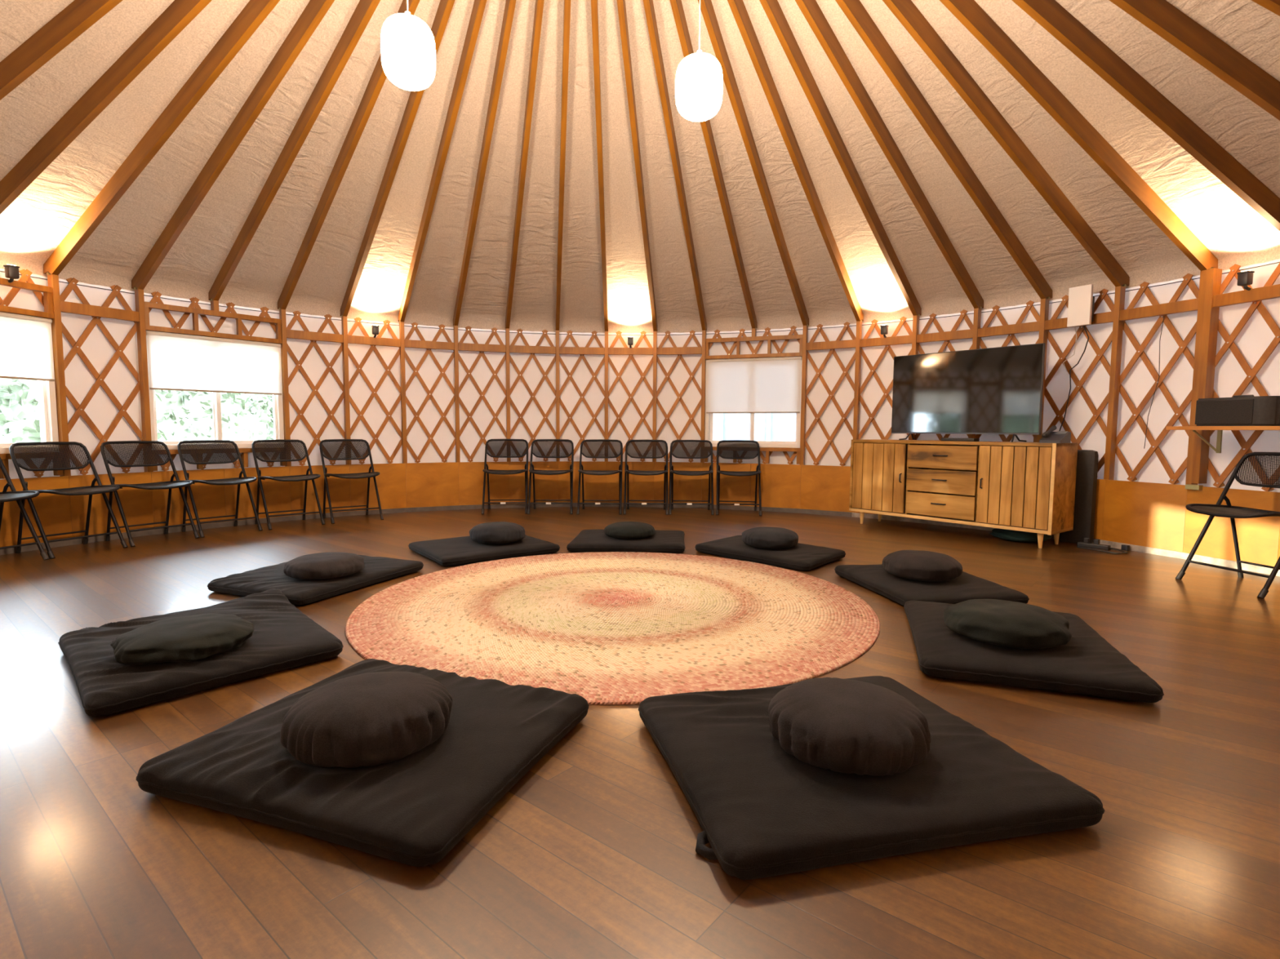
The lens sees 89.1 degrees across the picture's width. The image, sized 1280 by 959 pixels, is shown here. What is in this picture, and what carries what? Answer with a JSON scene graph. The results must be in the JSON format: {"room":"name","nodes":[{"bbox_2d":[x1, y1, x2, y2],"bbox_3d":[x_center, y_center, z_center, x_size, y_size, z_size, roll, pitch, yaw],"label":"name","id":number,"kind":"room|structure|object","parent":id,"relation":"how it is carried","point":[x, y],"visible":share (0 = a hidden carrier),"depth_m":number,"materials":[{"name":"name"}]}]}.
{"room":"yurt meditation room","nodes":[
{"label":"yurt meditation room","id":0,"kind":"room"},
{"bbox_2d":[0,268,406,546],"bbox_3d":[-4.098,-0.432,4.083,1.587,2.146,6.852,1,5,13],"label":"wall","id":1,"kind":"structure","parent":0,"point":[340,381],"depth_m":5.85,"materials":[{"name":"white fabric"}]},
{"bbox_2d":[3,264,19,283],"bbox_3d":[-4.530,-1.480,4.689,0.080,0.125,0.066,2,5,20],"label":"uplight","id":2,"kind":"object","parent":1,"relation":"attached to","point":[11,272],"visible":1,"depth_m":4.67,"materials":[{"name":"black metal"}]},
{"bbox_2d":[0,277,63,479],"bbox_3d":[-4.720,-0.711,4.506,0.187,1.437,1.199,2,5,17],"label":"window","id":3,"kind":"structure","parent":1,"relation":"in","point":[46,389],"depth_m":4.98,"materials":[{"name":"brown wood"}]},
{"bbox_2d":[0,311,54,381],"bbox_3d":[-4.662,-0.951,4.471,0.034,0.472,1.087,2,5,17],"label":"roller blind","id":4,"kind":"object","parent":3,"relation":"attached to","point":[25,341],"visible":1,"depth_m":4.82,"materials":[{"name":"white fabric"}]},
{"bbox_2d":[0,0,123,100],"bbox_3d":[-2.988,-2.503,3.492,3.969,2.235,0.041,1,4,9],"label":"rafter","id":5,"kind":"object","parent":1,"relation":"attached to","point":[79,15],"visible":1,"depth_m":3.52,"materials":[{"name":"brown wood"}]},
{"bbox_2d":[0,0,212,214],"bbox_3d":[-2.911,-2.528,3.827,3.969,2.235,0.041,2,5,17],"label":"rafter","id":6,"kind":"object","parent":1,"relation":"attached to","point":[180,13],"visible":1,"depth_m":3.93,"materials":[{"name":"brown wood"}]},
{"bbox_2d":[43,0,279,275],"bbox_3d":[-2.791,-2.552,4.149,3.969,2.235,0.041,2,5,24],"label":"rafter","id":7,"kind":"object","parent":1,"relation":"attached to","point":[252,15],"visible":0.97,"depth_m":4.31,"materials":[{"name":"brown wood"}]},
{"bbox_2d":[0,507,406,555],"bbox_3d":[-4.029,0.566,4.144,1.441,0.048,6.647,1,5,13],"label":"baseboard","id":8,"kind":"structure","parent":1,"relation":"attached to","point":[215,525],"depth_m":5.88,"materials":[{"name":"brown wood"}]},
{"bbox_2d":[134,302,286,471],"bbox_3d":[-3.922,-0.825,6.040,0.187,1.437,1.199,4,6,38],"label":"window","id":9,"kind":"structure","parent":1,"relation":"in","point":[245,447],"depth_m":6.02,"materials":[{"name":"brown wood"}]},
{"bbox_2d":[146,330,281,395],"bbox_3d":[-3.874,-1.051,5.985,0.035,0.497,1.087,4,6,38],"label":"roller blind","id":10,"kind":"object","parent":9,"relation":"attached to","point":[176,362],"visible":1,"depth_m":5.94,"materials":[{"name":"white fabric"}]},
{"bbox_2d":[131,0,334,289],"bbox_3d":[-2.633,-2.575,4.455,3.969,2.235,0.041,3,5,31],"label":"rafter","id":11,"kind":"object","parent":1,"relation":"attached to","point":[315,11],"visible":0.97,"depth_m":4.57,"materials":[{"name":"brown wood"}]},
{"bbox_2d":[208,0,380,301],"bbox_3d":[-2.437,-2.596,4.737,3.969,2.235,0.041,4,6,38],"label":"rafter","id":12,"kind":"object","parent":1,"relation":"attached to","point":[364,11],"visible":0.98,"depth_m":4.79,"materials":[{"name":"brown wood"}]},
{"bbox_2d":[277,0,420,310],"bbox_3d":[-2.207,-2.614,4.994,0.041,2.235,3.969,-4,6,-44],"label":"rafter","id":13,"kind":"object","parent":1,"relation":"attached to","point":[378,77],"visible":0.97,"depth_m":5.17,"materials":[{"name":"brown wood"}]},
{"bbox_2d":[371,324,378,337],"bbox_3d":[-2.801,-1.565,6.884,0.066,0.125,0.080,-3,5,-34],"label":"uplight","id":14,"kind":"object","parent":1,"relation":"attached to","point":[375,328],"visible":1,"depth_m":6.85,"materials":[{"name":"black metal"}]},
{"bbox_2d":[340,0,454,316],"bbox_3d":[-1.947,-2.630,5.219,0.041,2.235,3.969,-3,6,-37],"label":"rafter","id":15,"kind":"object","parent":1,"relation":"attached to","point":[445,7],"visible":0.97,"depth_m":5.31,"materials":[{"name":"brown wood"}]},
{"bbox_2d":[398,0,486,322],"bbox_3d":[-1.660,-2.644,5.410,0.041,2.235,3.969,-2,5,-30],"label":"rafter","id":16,"kind":"object","parent":1,"relation":"attached to","point":[478,7],"visible":0.97,"depth_m":5.21,"materials":[{"name":"brown wood"}]},
{"bbox_2d":[0,262,1279,335],"bbox_3d":[-0.287,-1.367,3.129,9.314,0.006,9.314,0,4,0],"label":"trim","id":17,"kind":"structure","parent":1,"relation":"attached to","point":[1277,262],"depth_m":6.34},
{"bbox_2d":[399,321,856,512],"bbox_3d":[-0.126,-0.671,7.463,5.037,2.146,0.857,0,4,2],"label":"wall","id":18,"kind":"structure","parent":0,"point":[461,391],"depth_m":7.61,"materials":[{"name":"white fabric"}]},
{"bbox_2d":[453,0,515,325],"bbox_3d":[-1.352,-2.654,5.564,0.041,2.235,3.969,-2,5,-23],"label":"rafter","id":19,"kind":"object","parent":18,"relation":"attached to","point":[509,7],"visible":0.98,"depth_m":5.30,"materials":[{"name":"brown wood"}]},
{"bbox_2d":[505,0,544,328],"bbox_3d":[-1.027,-2.661,5.678,0.041,2.235,3.969,-1,5,-16],"label":"rafter","id":20,"kind":"object","parent":18,"relation":"attached to","point":[539,6],"visible":0.98,"depth_m":5.34,"materials":[{"name":"brown wood"}]},
{"bbox_2d":[555,0,570,330],"bbox_3d":[-0.690,-2.665,5.751,0.041,2.235,3.969,0,4,-9],"label":"rafter","id":21,"kind":"object","parent":18,"relation":"attached to","point":[566,15],"visible":0.98,"depth_m":5.37,"materials":[{"name":"brown wood"}]},
{"bbox_2d":[591,0,608,331],"bbox_3d":[-0.346,-2.665,5.781,0.041,2.235,3.969,0,4,-1],"label":"rafter","id":22,"kind":"object","parent":18,"relation":"attached to","point":[594,11],"visible":0.98,"depth_m":5.39,"materials":[{"name":"brown wood"}]},
{"bbox_2d":[406,502,852,516],"bbox_3d":[-0.135,0.331,7.462,4.886,0.048,0.715,0,4,2],"label":"baseboard","id":23,"kind":"structure","parent":18,"relation":"attached to","point":[574,504],"depth_m":7.55,"materials":[{"name":"brown wood"}]},
{"bbox_2d":[627,337,633,348],"bbox_3d":[-0.112,-1.609,7.643,0.066,0.125,0.080,0,4,2],"label":"uplight","id":24,"kind":"object","parent":18,"relation":"attached to","point":[630,340],"visible":1,"depth_m":7.61,"materials":[{"name":"black metal"}]},
{"bbox_2d":[617,0,657,331],"bbox_3d":[-0.002,-2.662,5.768,0.041,2.235,3.969,1,4,6],"label":"rafter","id":25,"kind":"object","parent":18,"relation":"attached to","point":[621,6],"visible":0.98,"depth_m":5.39,"materials":[{"name":"brown wood"}]},
{"bbox_2d":[643,0,706,330],"bbox_3d":[0.338,-2.656,5.711,0.041,2.235,3.969,1,5,13],"label":"rafter","id":26,"kind":"object","parent":18,"relation":"attached to","point":[648,4],"visible":0.98,"depth_m":5.37,"materials":[{"name":"brown wood"}]},
{"bbox_2d":[669,0,757,328],"bbox_3d":[0.668,-2.647,5.613,0.041,2.235,3.969,2,5,20],"label":"rafter","id":27,"kind":"object","parent":18,"relation":"attached to","point":[677,6],"visible":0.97,"depth_m":5.63,"materials":[{"name":"brown wood"}]},
{"bbox_2d":[697,0,808,325],"bbox_3d":[0.984,-2.634,5.474,0.041,2.235,3.969,3,5,27],"label":"rafter","id":28,"kind":"object","parent":18,"relation":"attached to","point":[708,12],"visible":0.97,"depth_m":5.25,"materials":[{"name":"brown wood"}]},
{"bbox_2d":[703,334,807,464],"bbox_3d":[1.307,-0.910,7.514,1.199,1.437,0.187,2,5,20],"label":"window","id":29,"kind":"structure","parent":18,"relation":"in","point":[767,446],"depth_m":7.43,"materials":[{"name":"brown wood"}]},
{"bbox_2d":[706,356,801,413],"bbox_3d":[1.288,-1.072,7.446,1.087,0.625,0.035,2,5,20],"label":"roller blind","id":30,"kind":"object","parent":29,"relation":"attached to","point":[766,384],"visible":1,"depth_m":7.43,"materials":[{"name":"white fabric"}]},
{"bbox_2d":[0,506,1279,958],"bbox_3d":[-0.299,0.876,3.302,9.400,0.400,9.400,0,4,0],"label":"floor","id":31,"kind":"structure","parent":0,"point":[591,854],"depth_m":1.54,"materials":[{"name":"brown wood"}]},
{"bbox_2d":[0,457,48,559],"bbox_3d":[-4.407,0.170,4.339,0.530,0.820,0.494,1,5,15],"label":"folding chair","id":32,"kind":"object","parent":31,"relation":"on","point":[5,496],"visible":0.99,"depth_m":4.54,"materials":[{"name":"black metal"}]},
{"bbox_2d":[8,441,128,559],"bbox_3d":[-4.240,0.133,4.837,0.530,0.820,0.494,2,5,22],"label":"folding chair","id":33,"kind":"object","parent":31,"relation":"on","point":[91,490],"visible":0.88,"depth_m":4.88,"materials":[{"name":"black metal"}]},
{"bbox_2d":[100,440,199,546],"bbox_3d":[-4.007,0.096,5.324,0.530,0.820,0.494,3,5,29],"label":"folding chair","id":34,"kind":"object","parent":31,"relation":"on","point":[171,484],"visible":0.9,"depth_m":5.38,"materials":[{"name":"black metal"}]},
{"bbox_2d":[57,588,343,715],"bbox_3d":[-1.812,0.661,2.722,1.096,0.097,0.882,5,6,44],"label":"mat","id":35,"kind":"object","parent":31,"relation":"on","point":[283,637],"visible":0.79,"depth_m":2.44,"materials":[{"name":"fabric"}]},
{"bbox_2d":[110,613,253,665],"bbox_3d":[-1.734,0.600,2.480,0.455,0.102,0.463,-2,5,-29],"label":"cushion","id":36,"kind":"object","parent":35,"relation":"on","point":[189,638],"visible":1,"depth_m":2.36,"materials":[{"name":"black fabric"}]},
{"bbox_2d":[177,440,262,537],"bbox_3d":[-3.722,0.064,5.766,0.530,0.820,0.494,4,5,36],"label":"folding chair","id":37,"kind":"object","parent":31,"relation":"on","point":[236,481],"visible":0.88,"depth_m":5.84,"materials":[{"name":"black metal"}]},
{"bbox_2d":[251,439,325,529],"bbox_3d":[-3.353,0.032,6.201,0.530,0.820,0.494,5,6,44],"label":"folding chair","id":38,"kind":"object","parent":31,"relation":"on","point":[306,477],"visible":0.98,"depth_m":6.28,"materials":[{"name":"black metal"}]},
{"bbox_2d":[207,555,423,604],"bbox_3d":[-1.969,0.573,3.963,0.862,0.080,0.994,2,5,21],"label":"mat","id":39,"kind":"object","parent":31,"relation":"on","point":[376,570],"visible":0.63,"depth_m":3.66,"materials":[{"name":"fabric"}]},
{"bbox_2d":[283,551,364,579],"bbox_3d":[-1.826,0.497,3.777,0.427,0.115,0.429,-1,5,-11],"label":"cushion","id":40,"kind":"object","parent":39,"relation":"on","point":[320,566],"visible":1,"depth_m":3.64,"materials":[{"name":"fabric"}]},
{"bbox_2d":[319,439,383,524],"bbox_3d":[-2.924,0.005,6.588,0.494,0.820,0.530,-3,6,-38],"label":"folding chair","id":41,"kind":"object","parent":31,"relation":"on","point":[346,456],"visible":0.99,"depth_m":6.68,"materials":[{"name":"black metal"}]},
{"bbox_2d":[136,658,589,866],"bbox_3d":[-0.730,0.732,1.890,0.948,0.096,0.855,2,5,20],"label":"mat","id":42,"kind":"object","parent":31,"relation":"on","point":[412,810],"visible":0.82,"depth_m":1.60,"materials":[{"name":"fabric"}]},
{"bbox_2d":[280,671,453,768],"bbox_3d":[-0.727,0.637,1.761,0.425,0.163,0.392,-1,5,-17],"label":"cushion","id":43,"kind":"object","parent":42,"relation":"on","point":[368,719],"visible":1,"depth_m":1.64,"materials":[{"name":"fabric"}]},
{"bbox_2d":[408,534,559,566],"bbox_3d":[-1.182,0.505,4.916,0.941,0.078,0.797,-3,6,-38],"label":"mat","id":44,"kind":"object","parent":31,"relation":"on","point":[456,551],"visible":0.84,"depth_m":4.68,"materials":[{"name":"fabric"}]},
{"bbox_2d":[469,521,524,544],"bbox_3d":[-1.073,0.400,4.891,0.410,0.143,0.411,-1,5,-11],"label":"cushion","id":45,"kind":"object","parent":44,"relation":"on","point":[498,532],"visible":1,"depth_m":4.74,"materials":[{"name":"black fabric"}]},
{"bbox_2d":[481,439,528,514],"bbox_3d":[-1.501,-0.041,7.277,0.494,0.820,0.530,0,4,-7],"label":"folding chair","id":46,"kind":"object","parent":31,"relation":"on","point":[486,469],"visible":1,"depth_m":7.42,"materials":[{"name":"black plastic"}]},
{"bbox_2d":[527,439,573,514],"bbox_3d":[-0.993,-0.038,7.277,0.494,0.820,0.530,0,4,-3],"label":"folding chair","id":47,"kind":"object","parent":31,"relation":"on","point":[531,470],"visible":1,"depth_m":7.43,"materials":[{"name":"black metal"}]},
{"bbox_2d":[576,439,622,515],"bbox_3d":[-0.442,-0.035,7.277,0.494,0.820,0.530,0,4,0],"label":"folding chair","id":48,"kind":"object","parent":31,"relation":"on","point":[580,470],"visible":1,"depth_m":7.43,"materials":[{"name":"black metal"}]},
{"bbox_2d":[345,551,879,705],"bbox_3d":[-0.128,0.651,3.535,2.690,0.014,2.690,0,4,0],"label":"braided rug","id":49,"kind":"object","parent":31,"relation":"on","point":[601,628],"visible":0.98,"depth_m":3.06,"materials":[{"name":"beige fabric"}]},
{"bbox_2d":[566,529,685,552],"bbox_3d":[-0.086,0.485,5.243,0.941,0.078,0.795,0,4,0],"label":"mat","id":50,"kind":"object","parent":31,"relation":"on","point":[588,540],"visible":0.83,"depth_m":4.92,"materials":[{"name":"fabric"}]},
{"bbox_2d":[604,521,655,538],"bbox_3d":[-0.083,0.401,5.170,0.402,0.110,0.402,-1,5,-11],"label":"cushion","id":51,"kind":"object","parent":50,"relation":"on","point":[622,530],"visible":1,"depth_m":5.03,"materials":[{"name":"black fabric"}]},
{"bbox_2d":[623,440,668,515],"bbox_3d":[0.071,-0.033,7.287,0.494,0.820,0.530,0,4,1],"label":"folding chair","id":52,"kind":"object","parent":31,"relation":"on","point":[627,471],"visible":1,"depth_m":7.44,"materials":[{"name":"black metal"}]},
{"bbox_2d":[668,440,714,515],"bbox_3d":[0.575,-0.030,7.287,0.494,0.820,0.530,1,4,3],"label":"folding chair","id":53,"kind":"object","parent":31,"relation":"on","point":[672,471],"visible":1,"depth_m":7.44,"materials":[{"name":"black metal"}]},
{"bbox_2d":[715,440,761,515],"bbox_3d":[1.099,-0.025,7.257,0.494,0.820,0.530,1,4,6],"label":"folding chair","id":54,"kind":"object","parent":31,"relation":"on","point":[757,471],"visible":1,"depth_m":7.41,"materials":[{"name":"black metal"}]},
{"bbox_2d":[694,535,845,570],"bbox_3d":[0.953,0.524,4.822,0.637,0.078,1.027,-4,6,-45],"label":"mat","id":55,"kind":"object","parent":31,"relation":"on","point":[801,557],"visible":0.88,"depth_m":4.60,"materials":[{"name":"fabric"}]},
{"bbox_2d":[741,526,798,548],"bbox_3d":[0.954,0.426,4.770,0.412,0.134,0.410,-3,5,-34],"label":"cushion","id":56,"kind":"object","parent":55,"relation":"on","point":[764,537],"visible":1,"depth_m":4.62,"materials":[{"name":"black fabric"}]},
{"bbox_2d":[638,675,1104,879],"bbox_3d":[0.530,0.751,1.800,0.973,0.106,0.833,-1,5,-14],"label":"mat","id":57,"kind":"object","parent":31,"relation":"on","point":[762,811],"visible":0.74,"depth_m":1.52,"materials":[{"name":"fabric"}]},
{"bbox_2d":[768,677,930,776],"bbox_3d":[0.548,0.641,1.724,0.410,0.147,0.412,4,6,38],"label":"cushion","id":58,"kind":"object","parent":57,"relation":"on","point":[835,724],"visible":1,"depth_m":1.60,"materials":[{"name":"fabric"}]},
{"bbox_2d":[834,564,1029,605],"bbox_3d":[1.682,0.605,3.830,0.751,0.077,0.878,0,4,-9],"label":"mat","id":59,"kind":"object","parent":31,"relation":"on","point":[966,587],"visible":0.6,"depth_m":3.58,"materials":[{"name":"fabric"}]},
{"bbox_2d":[882,550,962,582],"bbox_3d":[1.643,0.500,3.794,0.427,0.143,0.426,-1,5,-11],"label":"cushion","id":60,"kind":"object","parent":59,"relation":"on","point":[915,565],"visible":1,"depth_m":3.65,"materials":[{"name":"fabric"}]},
{"bbox_2d":[848,439,1078,548],"bbox_3d":[2.815,0.071,5.906,0.450,0.838,1.845,-3,6,-37],"label":"sideboard","id":61,"kind":"object","parent":31,"relation":"on","point":[1015,486],"visible":0.98,"depth_m":5.57,"materials":[{"name":"brown wood"}]},
{"bbox_2d":[941,437,979,441],"bbox_3d":[2.872,-0.358,5.841,0.100,0.028,0.300,-3,6,-37],"label":"media box","id":62,"kind":"object","parent":61,"relation":"on","point":[942,438],"visible":0.93,"depth_m":5.79,"materials":[{"name":"black plastic"}]},
{"bbox_2d":[891,342,1045,442],"bbox_3d":[2.871,-0.746,5.815,0.275,0.804,1.316,-3,6,-38],"label":"television","id":63,"kind":"object","parent":61,"relation":"on","point":[998,390],"visible":1,"depth_m":5.73,"materials":[{"name":"black plastic"}]},
{"bbox_2d":[1039,425,1071,443],"bbox_3d":[3.329,-0.364,5.213,0.213,0.142,0.150,-3,6,-37],"label":"desk telephone","id":64,"kind":"object","parent":61,"relation":"on","point":[1048,437],"visible":1,"depth_m":5.19,"materials":[{"name":"black plastic"}]},
{"bbox_2d":[988,528,1052,542],"bbox_3d":[3.212,0.467,5.509,0.292,0.114,0.480,-3,6,-37],"label":"cloth bag","id":65,"kind":"object","parent":31,"relation":"on","point":[1009,535],"visible":0.7,"depth_m":5.43,"materials":[{"name":"fabric"}]},
{"bbox_2d":[903,600,1164,702],"bbox_3d":[1.563,0.682,2.763,0.772,0.087,0.973,2,5,19],"label":"mat","id":66,"kind":"object","parent":31,"relation":"on","point":[1087,664],"visible":0.73,"depth_m":2.42,"materials":[{"name":"fabric"}]},
{"bbox_2d":[943,599,1071,648],"bbox_3d":[1.504,0.587,2.674,0.457,0.129,0.466,-2,5,-23],"label":"cushion","id":67,"kind":"object","parent":66,"relation":"on","point":[1009,624],"visible":1,"depth_m":2.54,"materials":[{"name":"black fabric"}]},
{"bbox_2d":[1058,449,1098,543],"bbox_3d":[3.630,0.142,5.415,0.100,0.780,0.280,-3,6,-37],"label":"speaker","id":68,"kind":"object","parent":31,"relation":"on","point":[1086,460],"visible":0.46,"depth_m":5.32},
{"bbox_2d":[1076,537,1127,554],"bbox_3d":[3.618,0.519,5.112,0.191,0.075,0.356,-3,6,-37],"label":"power strip","id":69,"kind":"object","parent":31,"relation":"on","point":[1086,543],"visible":1,"depth_m":5.17,"materials":[{"name":"black plastic"}]},
{"bbox_2d":[1120,544,1129,551],"bbox_3d":[3.814,0.536,5.110,0.035,0.044,0.045,-2,5,-24],"label":"door stop","id":70,"kind":"object","parent":31,"relation":"on","point":[1124,547],"visible":0.98,"depth_m":5.10,"materials":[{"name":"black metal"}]},
{"bbox_2d":[1175,452,1279,598],"bbox_3d":[3.668,0.248,3.905,0.530,0.820,0.494,-1,4,-11],"label":"folding chair","id":71,"kind":"object","parent":31,"relation":"on","point":[1217,509],"visible":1,"depth_m":4.04,"materials":[{"name":"black metal"}]},
{"bbox_2d":[0,0,1279,333],"bbox_3d":[-0.280,-2.504,3.041,9.370,2.231,9.370,3,5,33],"label":"ceiling","id":72,"kind":"structure","parent":0,"point":[36,223],"depth_m":5.03,"materials":[{"name":"fabric"}]},
{"bbox_3d":[-0.275,-3.541,2.961,1.540,0.220,1.540,0,4,0],"label":"trim","id":73,"kind":"structure","parent":72,"relation":"attached to","visible":0},
{"bbox_2d":[380,0,435,91],"bbox_3d":[-1.031,-2.604,2.855,0.231,1.685,0.231,0,4,0],"label":"pendant lantern","id":74,"kind":"object","parent":73,"relation":"hanging from","point":[408,55],"visible":1,"depth_m":2.83,"materials":[{"name":"white paper"}]},
{"bbox_2d":[675,0,722,121],"bbox_3d":[0.293,-2.623,3.137,0.231,1.692,0.231,0,4,0],"label":"pendant lantern","id":75,"kind":"object","parent":73,"relation":"hanging from","point":[699,75],"visible":1,"depth_m":3.11,"materials":[{"name":"white paper"}]},
{"bbox_2d":[852,258,1279,566],"bbox_3d":[3.492,-0.348,3.539,1.802,2.146,7.243,0,4,-5],"label":"wall","id":76,"kind":"structure","parent":0,"point":[1220,338],"depth_m":5.05,"materials":[{"name":"white fabric"}]},
{"bbox_2d":[727,0,863,321],"bbox_3d":[1.279,-2.619,5.298,0.041,2.235,3.969,3,5,34],"label":"rafter","id":77,"kind":"object","parent":76,"relation":"attached to","point":[738,8],"visible":0.98,"depth_m":5.15,"materials":[{"name":"brown wood"}]},
{"bbox_2d":[759,0,921,315],"bbox_3d":[1.550,-2.601,5.085,0.041,2.235,3.969,4,6,42],"label":"rafter","id":78,"kind":"object","parent":76,"relation":"attached to","point":[772,9],"visible":0.98,"depth_m":5.01,"materials":[{"name":"brown wood"}]},
{"bbox_2d":[880,324,888,337],"bbox_3d":[2.511,-1.520,6.681,0.066,0.125,0.080,4,6,38],"label":"uplight","id":79,"kind":"object","parent":76,"relation":"attached to","point":[884,328],"visible":1,"depth_m":6.65,"materials":[{"name":"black metal"}]},
{"bbox_2d":[795,0,983,308],"bbox_3d":[1.792,-2.581,4.840,3.969,2.235,0.041,-4,6,-41],"label":"rafter","id":80,"kind":"object","parent":76,"relation":"attached to","point":[811,10],"visible":0.97,"depth_m":4.85,"materials":[{"name":"brown wood"}]},
{"bbox_2d":[835,0,1052,300],"bbox_3d":[2.001,-2.559,4.567,3.969,2.235,0.041,-3,5,-34],"label":"rafter","id":81,"kind":"object","parent":76,"relation":"attached to","point":[855,11],"visible":0.97,"depth_m":4.65,"materials":[{"name":"brown wood"}]},
{"bbox_2d":[882,0,1129,287],"bbox_3d":[2.174,-2.535,4.270,3.969,2.235,0.041,-2,5,-27],"label":"rafter","id":82,"kind":"object","parent":76,"relation":"attached to","point":[906,12],"visible":0.97,"depth_m":4.41,"materials":[{"name":"brown wood"}]},
{"bbox_2d":[851,512,1279,576],"bbox_3d":[3.415,0.648,3.609,1.664,0.048,7.026,0,4,-5],"label":"baseboard","id":83,"kind":"structure","parent":76,"relation":"attached to","point":[1228,563],"depth_m":4.99,"materials":[{"name":"brown wood"}]},
{"bbox_2d":[939,0,1217,271],"bbox_3d":[2.308,-2.510,3.954,3.969,2.235,0.041,-1,5,-19],"label":"rafter","id":84,"kind":"object","parent":76,"relation":"attached to","point":[969,13],"visible":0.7,"depth_m":4.12,"materials":[{"name":"brown wood"}]},
{"bbox_2d":[1066,284,1094,327],"bbox_3d":[3.632,-1.422,5.345,0.092,0.318,0.172,-2,5,-29],"label":"wall box","id":85,"kind":"object","parent":76,"relation":"attached to","point":[1081,299],"visible":1,"depth_m":5.31,"materials":[{"name":"white plastic"}]},
{"bbox_2d":[1062,326,1076,371],"bbox_3d":[3.647,-1.098,5.497,0.053,0.363,0.146,1,4,4],"label":"lead","id":86,"kind":"object","parent":85,"relation":"hanging from","point":[1074,326],"visible":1,"depth_m":5.49,"materials":[{"name":"plastic"}]},
{"bbox_2d":[1058,325,1088,431],"bbox_3d":[3.666,-0.826,5.487,0.078,0.903,0.212,-1,5,-12],"label":"lead","id":87,"kind":"object","parent":85,"relation":"hanging from","point":[1083,326],"visible":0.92,"depth_m":5.53,"materials":[{"name":"black plastic"}]},
{"bbox_2d":[1011,0,1279,231],"bbox_3d":[2.402,-2.484,3.623,3.969,2.235,0.041,-1,5,-12],"label":"rafter","id":88,"kind":"object","parent":76,"relation":"attached to","point":[1050,15],"visible":1,"depth_m":3.75,"materials":[{"name":"brown wood"}]},
{"bbox_2d":[1143,316,1164,448],"bbox_3d":[3.955,-0.737,4.997,0.020,1.000,0.094,0,4,-10],"label":"wire","id":89,"kind":"object","parent":76,"relation":"hanging from","point":[1163,317],"visible":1,"depth_m":4.98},
{"bbox_2d":[1108,0,1279,120],"bbox_3d":[2.454,-2.457,3.283,3.969,2.235,0.041,0,4,-5],"label":"rafter","id":90,"kind":"object","parent":76,"relation":"attached to","point":[1161,17],"visible":1,"depth_m":3.33,"materials":[{"name":"brown wood"}]},
{"bbox_2d":[1165,426,1279,453],"bbox_3d":[3.979,-0.246,4.140,0.340,0.185,1.000,-1,5,-12],"label":"wall shelf","id":91,"kind":"object","parent":76,"relation":"attached to","point":[1220,429],"visible":1,"depth_m":4.37,"materials":[{"name":"brown wood"}]},
{"bbox_2d":[1195,395,1279,426],"bbox_3d":[3.971,-0.454,4.280,0.236,0.205,0.445,-1,5,-14],"label":"case","id":92,"kind":"object","parent":91,"relation":"on","point":[1237,410],"visible":0.99,"depth_m":4.21,"materials":[{"name":"plastic"}]},
{"bbox_2d":[1195,399,1253,423],"bbox_3d":[3.850,-0.446,4.292,0.008,0.155,0.335,-1,5,-14],"label":"speaker grille","id":93,"kind":"object","parent":92,"relation":"attached to","point":[1207,411],"depth_m":4.28,"materials":[{"name":"fabric"}]},
{"bbox_2d":[1236,270,1254,290],"bbox_3d":[4.065,-1.333,4.365,0.080,0.125,0.066,-1,5,-16],"label":"uplight","id":94,"kind":"object","parent":76,"relation":"attached to","point":[1245,278],"visible":1,"depth_m":4.34,"materials":[{"name":"black metal"}]},
{"bbox_2d":[1250,0,1279,16],"bbox_3d":[2.462,-2.430,2.940,3.969,2.235,0.041,0,4,2],"label":"rafter","id":95,"kind":"object","parent":76,"relation":"attached to","point":[1273,6],"depth_m":2.95,"materials":[{"name":"brown wood"}]},
{"label":"outside","id":96,"kind":"structure","parent":0,"visible":0},
{"label":"ground","id":97,"kind":"structure","parent":96,"visible":0},
{"bbox_2d":[0,377,274,443],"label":"window","id":98,"kind":"structure","parent":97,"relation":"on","point":[181,415],"depth_m":12.73,"materials":[{"name":"clear glass"}]},
{"bbox_2d":[713,413,795,441],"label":"window","id":99,"kind":"structure","parent":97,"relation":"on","point":[779,427],"depth_m":10.49,"materials":[{"name":"glass"}]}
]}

